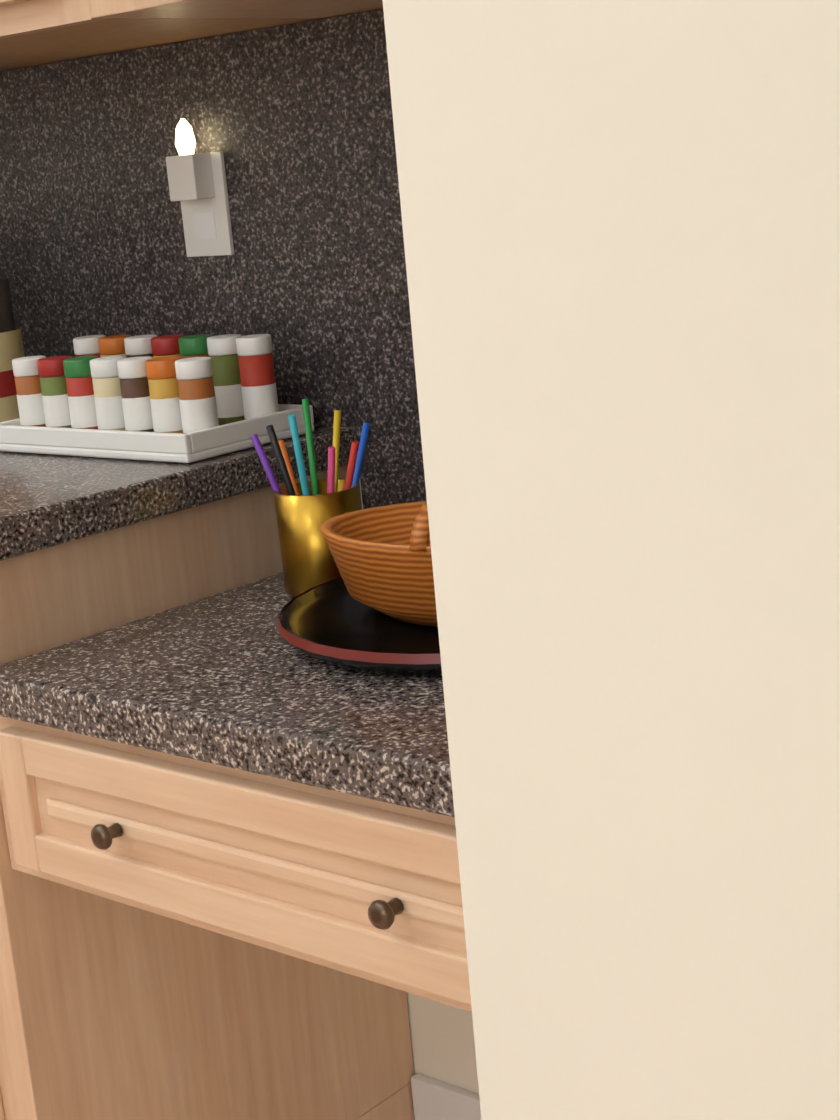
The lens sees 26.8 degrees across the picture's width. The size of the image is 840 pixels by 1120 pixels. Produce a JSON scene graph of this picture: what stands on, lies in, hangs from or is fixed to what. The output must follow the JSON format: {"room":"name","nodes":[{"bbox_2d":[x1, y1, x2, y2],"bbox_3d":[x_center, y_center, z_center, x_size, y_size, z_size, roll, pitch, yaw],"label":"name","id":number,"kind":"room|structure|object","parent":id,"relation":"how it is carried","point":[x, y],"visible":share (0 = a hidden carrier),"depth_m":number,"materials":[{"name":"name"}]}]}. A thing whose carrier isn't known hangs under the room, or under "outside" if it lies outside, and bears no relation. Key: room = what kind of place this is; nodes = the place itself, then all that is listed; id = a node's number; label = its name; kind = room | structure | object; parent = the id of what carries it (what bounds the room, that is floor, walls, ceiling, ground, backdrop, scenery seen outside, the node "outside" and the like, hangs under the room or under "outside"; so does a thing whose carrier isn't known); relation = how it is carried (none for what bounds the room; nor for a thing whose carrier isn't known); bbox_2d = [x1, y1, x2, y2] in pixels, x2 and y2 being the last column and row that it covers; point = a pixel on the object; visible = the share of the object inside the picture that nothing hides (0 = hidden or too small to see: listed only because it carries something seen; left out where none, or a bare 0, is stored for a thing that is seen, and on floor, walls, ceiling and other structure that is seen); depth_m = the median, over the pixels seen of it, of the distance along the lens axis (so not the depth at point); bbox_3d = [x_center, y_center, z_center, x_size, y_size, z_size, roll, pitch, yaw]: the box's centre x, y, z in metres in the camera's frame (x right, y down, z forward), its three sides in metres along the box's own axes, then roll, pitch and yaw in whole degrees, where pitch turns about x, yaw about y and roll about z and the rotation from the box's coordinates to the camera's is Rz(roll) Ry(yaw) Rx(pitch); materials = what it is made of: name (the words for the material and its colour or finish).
{"room":"kitchen","nodes":[
{"label":"kitchen","id":0,"kind":"room"},
{"bbox_2d":[250,399,369,596],"bbox_3d":[-0.103,-0.060,1.745,0.098,0.187,0.106,6,17,40],"label":"pencil cup","id":1,"kind":"object","parent":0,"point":[305,509],"visible":0.71,"depth_m":1.72,"materials":[{"name":"gold metal"}]},
{"bbox_2d":[277,577,441,673],"bbox_3d":[0.052,0.045,1.590,0.362,0.024,0.362,6,17,40],"label":"basket tray","id":2,"kind":"object","parent":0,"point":[333,621],"visible":0.25,"depth_m":1.54,"materials":[{"name":"black plastic"}]},
{"bbox_2d":[320,500,437,626],"bbox_3d":[0.046,-0.017,1.575,0.286,0.128,0.204,6,17,40],"label":"basket","id":3,"kind":"object","parent":2,"relation":"on","point":[382,556],"visible":0.19,"depth_m":1.54,"materials":[{"name":"orange wicker"}]},
{"bbox_2d":[314,426,478,1093],"bbox_3d":[0.169,-0.445,1.746,5.450,2.440,0.120,6,17,40],"label":"wall","id":4,"kind":"structure","parent":0,"point":[442,1042],"depth_m":2.10,"materials":[{"name":"paint"}]},
{"bbox_2d":[16,0,384,43],"bbox_3d":[0.000,-0.886,1.443,0.727,0.780,0.337,6,17,40],"label":"upper cabinet","id":5,"kind":"object","parent":4,"relation":"attached to","point":[41,21],"depth_m":1.73,"materials":[{"name":"brown wood"}]},
{"bbox_2d":[0,0,471,598],"bbox_3d":[-0.412,-0.329,2.198,2.238,0.564,0.011,6,17,40],"label":"backsplash","id":6,"kind":"structure","parent":4,"relation":"attached to","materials":[{"name":"stone"}]},
{"bbox_2d":[411,1073,480,1119],"bbox_3d":[0.263,0.705,1.926,0.700,0.110,0.014,6,17,40],"label":"baseboard","id":7,"kind":"structure","parent":4,"relation":"attached to","point":[434,1099],"depth_m":2.09,"materials":[{"name":"white wood"}]},
{"bbox_2d":[382,0,839,1119],"bbox_3d":[1.096,-0.230,0.441,2.326,2.440,0.700,6,17,40],"label":"wall","id":8,"kind":"structure","parent":0,"point":[620,222],"depth_m":0.90,"materials":[{"name":"paint"}]},
{"bbox_3d":[-1.662,1.425,-0.101,5.570,0.050,6.020,6,17,40],"label":"floor","id":9,"kind":"structure","parent":0,"visible":0},
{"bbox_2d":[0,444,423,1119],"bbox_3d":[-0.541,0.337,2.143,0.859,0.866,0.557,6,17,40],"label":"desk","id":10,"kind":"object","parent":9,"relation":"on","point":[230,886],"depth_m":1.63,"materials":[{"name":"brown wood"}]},
{"bbox_2d":[0,424,359,563],"bbox_3d":[-0.842,-0.125,2.246,1.553,0.039,0.561,6,17,40],"label":"countertop","id":11,"kind":"structure","parent":10,"relation":"on","point":[49,502],"depth_m":1.76,"materials":[{"name":"grey stone"}]},
{"bbox_2d":[0,258,24,421],"bbox_3d":[-0.553,-0.274,2.117,0.146,0.255,0.146,6,17,40],"label":"bottle","id":12,"kind":"object","parent":11,"relation":"on","point":[11,345],"visible":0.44,"depth_m":2.09,"materials":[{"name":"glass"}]},
{"bbox_2d":[0,334,313,462],"bbox_3d":[-0.308,-0.187,1.963,0.335,0.112,0.190,6,17,40],"label":"spice rack","id":13,"kind":"object","parent":11,"relation":"on","point":[179,398],"visible":0.94,"depth_m":1.90,"materials":[{"name":"white plastic"}]}
]}

